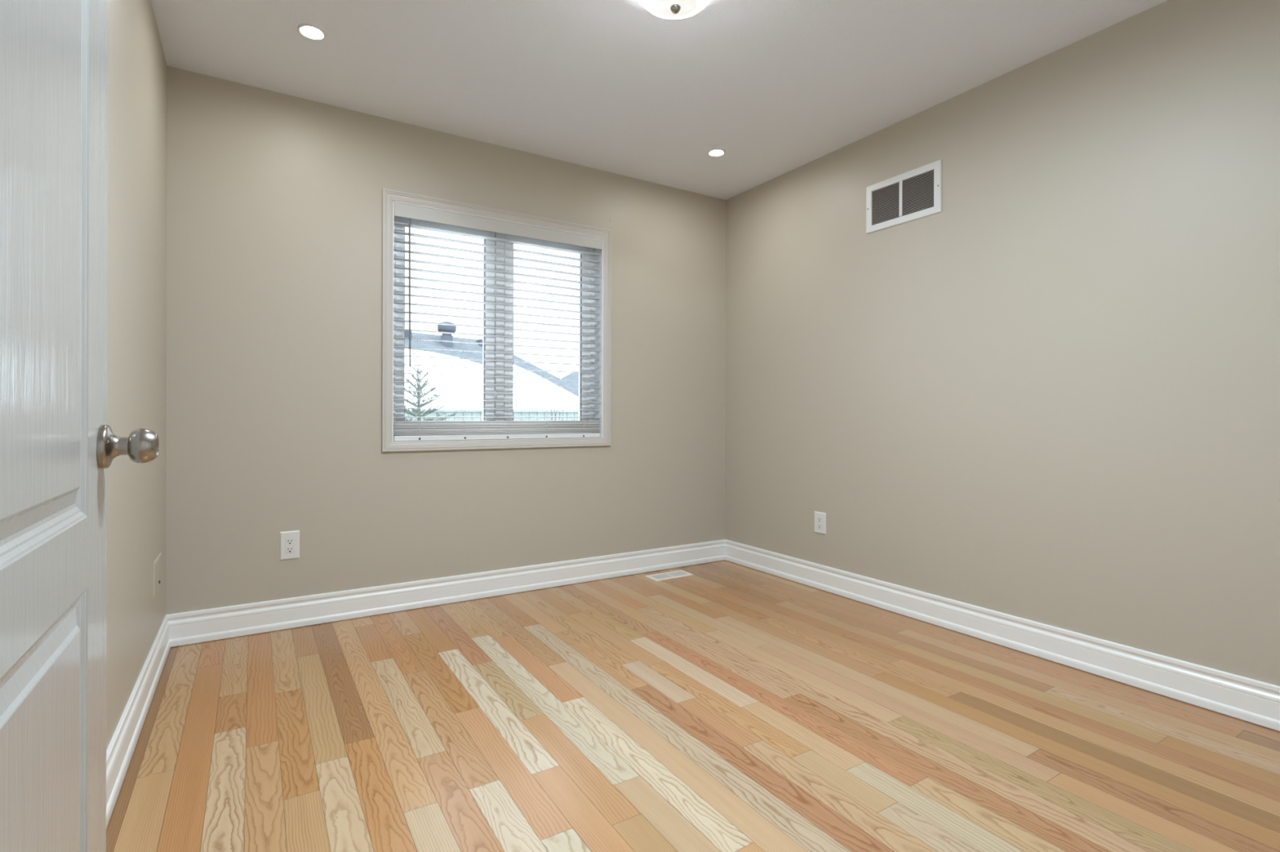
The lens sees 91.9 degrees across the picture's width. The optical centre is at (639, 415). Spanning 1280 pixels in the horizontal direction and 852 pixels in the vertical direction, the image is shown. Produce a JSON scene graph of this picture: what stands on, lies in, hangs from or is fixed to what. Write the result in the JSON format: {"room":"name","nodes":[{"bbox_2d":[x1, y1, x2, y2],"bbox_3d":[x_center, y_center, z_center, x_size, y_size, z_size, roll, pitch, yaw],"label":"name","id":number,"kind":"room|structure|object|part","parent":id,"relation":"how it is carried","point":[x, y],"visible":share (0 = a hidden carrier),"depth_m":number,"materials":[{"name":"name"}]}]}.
{"room":"empty bedroom","nodes":[
{"label":"empty bedroom","id":0,"kind":"room"},
{"bbox_2d":[106,0,167,751],"bbox_3d":[-1.060,-0.243,0.964,0.160,2.640,3.750,0,0,-32],"label":"wall","id":1,"kind":"structure","parent":0,"point":[137,67],"depth_m":1.92,"materials":[{"name":"beige paint"}]},
{"bbox_2d":[0,0,159,851],"bbox_3d":[-0.630,-0.049,0.610,0.169,2.030,0.822,0,0,-32],"label":"door","id":2,"kind":"structure","parent":1,"relation":"in","point":[58,446],"depth_m":0.71,"materials":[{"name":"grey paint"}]},
{"bbox_3d":[-0.767,0.048,0.957,0.035,0.054,0.054,0,0,-32],"label":"knob","id":3,"kind":"part","parent":2,"relation":"part of","materials":[{"name":"silver metal"}]},
{"bbox_2d":[106,614,170,828],"bbox_3d":[-0.988,0.908,1.011,0.018,0.137,3.750,0,0,-32],"label":"baseboard","id":4,"kind":"structure","parent":1,"relation":"attached to","point":[120,750],"depth_m":1.82,"materials":[{"name":"white paint"}]},
{"bbox_2d":[152,552,161,596],"bbox_3d":[-1.829,0.602,2.351,0.010,0.122,0.212,0,0,-32],"label":"cable plate","id":5,"kind":"object","parent":1,"relation":"attached to","point":[157,565],"visible":1,"depth_m":2.31,"materials":[{"name":"beige paint"}]},
{"bbox_2d":[165,66,725,614],"bbox_3d":[-0.744,-0.242,3.466,3.348,2.640,0.160,0,0,-32],"label":"wall","id":6,"kind":"structure","parent":0,"point":[274,199],"depth_m":2.98,"materials":[{"name":"beige paint"}]},
{"bbox_2d":[280,530,299,560],"bbox_3d":[-1.602,0.597,2.833,0.079,0.129,0.008,0,0,-32],"label":"wall outlet","id":7,"kind":"object","parent":6,"relation":"attached to","point":[289,540],"visible":1,"depth_m":2.83,"materials":[{"name":"white plastic"}]},
{"bbox_2d":[285,537,293,553],"bbox_3d":[-1.600,0.597,2.830,0.034,0.067,0.002,0,0,-32],"label":"receptacle","id":8,"kind":"object","parent":7,"relation":"attached to","point":[289,541],"depth_m":2.83,"materials":[{"name":"white plastic"}]},
{"bbox_2d":[167,539,724,647],"bbox_3d":[-0.700,0.909,3.391,3.028,0.137,0.018,0,0,-32],"label":"baseboard","id":9,"kind":"structure","parent":6,"relation":"attached to","point":[188,628],"depth_m":3.12,"materials":[{"name":"white paint"}]},
{"bbox_2d":[382,188,611,452],"bbox_3d":[-0.762,-0.464,3.445,1.282,1.292,0.173,0,0,-32],"label":"window","id":10,"kind":"structure","parent":6,"relation":"in","point":[389,197],"depth_m":3.45,"materials":[{"name":"grey paint"}]},
{"bbox_3d":[-1.047,-0.465,3.333,0.534,1.134,0.044,0,0,-32],"label":"sash","id":11,"kind":"part","parent":10,"relation":"part of","materials":[{"name":"white plastic"}]},
{"bbox_2d":[393,202,602,441],"bbox_3d":[-0.740,-0.462,3.409,1.172,1.188,0.067,0,0,-32],"label":"blind","id":12,"kind":"object","parent":10,"relation":"attached to","point":[475,430],"visible":0.87,"depth_m":3.36,"materials":[{"name":"grey plastic"}]},
{"bbox_3d":[-1.131,-0.461,3.171,0.012,1.105,0.057,0,0,-32],"label":"ladder cord","id":13,"kind":"part","parent":12,"relation":"part of","materials":[{"name":"white fabric"}]},
{"bbox_3d":[-0.934,-0.460,3.294,0.012,1.105,0.057,0,0,-32],"label":"ladder cord","id":14,"kind":"part","parent":12,"relation":"part of","materials":[{"name":"white fabric"}]},
{"bbox_3d":[-0.745,0.119,3.416,1.166,0.026,0.050,0,0,-32],"label":"rail","id":15,"kind":"part","parent":12,"relation":"part of","materials":[{"name":"white plastic"}]},
{"bbox_3d":[-0.735,-0.460,3.418,0.012,1.105,0.057,0,0,-32],"label":"ladder cord","id":16,"kind":"part","parent":12,"relation":"part of","materials":[{"name":"white fabric"}]},
{"bbox_3d":[-0.539,-0.459,3.540,0.012,1.105,0.057,0,0,-32],"label":"ladder cord","id":17,"kind":"part","parent":12,"relation":"part of","materials":[{"name":"white fabric"}]},
{"bbox_3d":[-0.340,-0.459,3.664,0.012,1.105,0.057,0,0,-32],"label":"ladder cord","id":18,"kind":"part","parent":12,"relation":"part of","materials":[{"name":"white fabric"}]},
{"bbox_3d":[-0.544,-0.464,3.647,0.541,1.134,0.044,0,0,-32],"label":"sash","id":19,"kind":"part","parent":10,"relation":"part of","materials":[{"name":"white plastic"}]},
{"bbox_2d":[151,0,1167,199],"bbox_3d":[0.295,-1.510,1.808,3.028,0.100,3.750,0,0,-32],"label":"ceiling","id":20,"kind":"structure","parent":0,"point":[616,86],"depth_m":2.57,"materials":[{"name":"white paint"}]},
{"bbox_2d":[297,23,326,40],"bbox_3d":[-1.252,-1.460,2.362,0.097,0.006,0.097,0,0,-32],"label":"recessed light","id":21,"kind":"object","parent":20,"relation":"in","point":[312,32],"visible":1,"depth_m":2.36,"materials":[{"name":"white plastic"}]},
{"bbox_2d":[639,0,711,18],"bbox_3d":[0.117,-1.387,2.022,0.336,0.146,0.336,0,0,-32],"label":"flush ceiling light","id":22,"kind":"object","parent":20,"relation":"attached to","point":[667,9],"visible":1,"depth_m":2.03,"materials":[{"name":"white glass"}]},
{"bbox_2d":[707,148,724,156],"bbox_3d":[0.426,-1.457,3.437,0.097,0.006,0.097,0,0,-32],"label":"recessed light","id":23,"kind":"object","parent":20,"relation":"in","point":[715,152],"visible":1,"depth_m":3.43,"materials":[{"name":"white plastic"}]},
{"bbox_2d":[106,560,1279,851],"bbox_3d":[0.289,1.030,1.808,3.028,0.100,3.750,0,0,-32],"label":"floor","id":24,"kind":"structure","parent":0,"point":[726,706],"depth_m":1.87,"materials":[{"name":"brown wood"}]},
{"bbox_2d":[645,569,693,581],"bbox_3d":[0.180,0.977,3.776,0.272,0.006,0.128,0,0,-32],"label":"floor vent","id":25,"kind":"object","parent":24,"relation":"in","point":[676,574],"visible":1,"depth_m":3.77,"materials":[{"name":"beige metal"}]},
{"bbox_2d":[724,0,1279,686],"bbox_3d":[1.644,-0.237,2.653,0.160,2.640,3.750,0,0,-32],"label":"wall","id":26,"kind":"structure","parent":0,"point":[1049,395],"depth_m":2.47,"materials":[{"name":"beige paint"}]},
{"bbox_2d":[814,511,826,534],"bbox_3d":[1.016,0.609,3.496,0.008,0.121,0.083,0,0,-32],"label":"wall outlet","id":27,"kind":"object","parent":26,"relation":"attached to","point":[820,517],"visible":1,"depth_m":3.49,"materials":[{"name":"white plastic"}]},
{"bbox_2d":[817,516,822,529],"bbox_3d":[1.014,0.609,3.494,0.002,0.067,0.034,0,0,-32],"label":"receptacle","id":28,"kind":"object","parent":27,"relation":"attached to","point":[819,518],"depth_m":3.49,"materials":[{"name":"white plastic"}]},
{"bbox_2d":[866,159,942,234],"bbox_3d":[1.293,-1.069,3.058,0.010,0.245,0.414,0,0,-32],"label":"air vent","id":29,"kind":"object","parent":26,"relation":"in","point":[916,193],"visible":1,"depth_m":3.04,"materials":[{"name":"white metal"}]},
{"bbox_2d":[724,539,1279,731],"bbox_3d":[1.565,0.914,2.606,0.018,0.137,3.750,0,0,-32],"label":"baseboard","id":30,"kind":"structure","parent":26,"relation":"attached to","point":[1253,701],"depth_m":2.47,"materials":[{"name":"white paint"}]},
{"label":"outside","id":31,"kind":"structure","parent":0,"visible":0},
{"bbox_3d":[-11.289,1.853,32.632,70.000,0.095,60.000,0,0,-32],"label":"ground","id":32,"kind":"structure","parent":31,"visible":0},
{"bbox_2d":[404,365,457,421],"bbox_3d":[-2.836,0.633,8.038,2.131,2.580,1.913,0,0,-32],"label":"spruce tree","id":33,"kind":"object","parent":32,"relation":"on","point":[420,405],"visible":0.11,"depth_m":7.92,"materials":[{"name":"green plant"}]},
{"bbox_2d":[404,321,578,421],"bbox_3d":[-7.372,-0.306,14.565,7.879,4.337,12.951,0,0,41],"label":"house","id":34,"kind":"structure","parent":32,"relation":"on","point":[445,328],"depth_m":15.30,"materials":[{"name":"concrete"}]},
{"bbox_2d":[404,330,411,337],"bbox_3d":[-6.012,-2.033,15.780,0.320,0.230,0.320,0,0,-32],"label":"roof vent","id":35,"kind":"object","parent":34,"relation":"attached to","point":[406,333],"depth_m":15.66,"materials":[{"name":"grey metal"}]},
{"bbox_2d":[476,339,483,346],"bbox_3d":[-4.450,-2.018,17.576,0.320,0.230,0.320,0,0,-32],"label":"roof vent","id":36,"kind":"object","parent":34,"relation":"attached to","point":[478,340],"depth_m":17.39,"materials":[{"name":"grey metal"}]},
{"bbox_2d":[404,408,578,421],"bbox_3d":[-2.708,1.041,10.448,13.043,2.265,0.160,0,0,-32],"label":"wooden fence","id":37,"kind":"object","parent":32,"relation":"on","point":[466,413],"visible":0.06,"depth_m":10.73,"materials":[{"name":"teal wood"}]},
{"bbox_3d":[-2.708,-0.072,10.411,13.000,0.040,0.100,0,0,-32],"label":"cap rail","id":38,"kind":"part","parent":37,"relation":"part of","materials":[{"name":"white wood"}]},
{"bbox_2d":[546,395,563,420],"bbox_3d":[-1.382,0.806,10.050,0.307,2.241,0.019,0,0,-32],"label":"bare shrub","id":39,"kind":"object","parent":32,"relation":"on","point":[562,396],"visible":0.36,"depth_m":10.05,"materials":[{"name":"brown plant"}]},
{"bbox_2d":[561,372,578,388],"bbox_3d":[-0.901,-0.208,35.405,9.450,4.170,5.500,0,0,-32],"label":"house","id":40,"kind":"structure","parent":32,"relation":"on","point":[572,375],"depth_m":32.76,"materials":[{"name":"concrete"}]}
]}

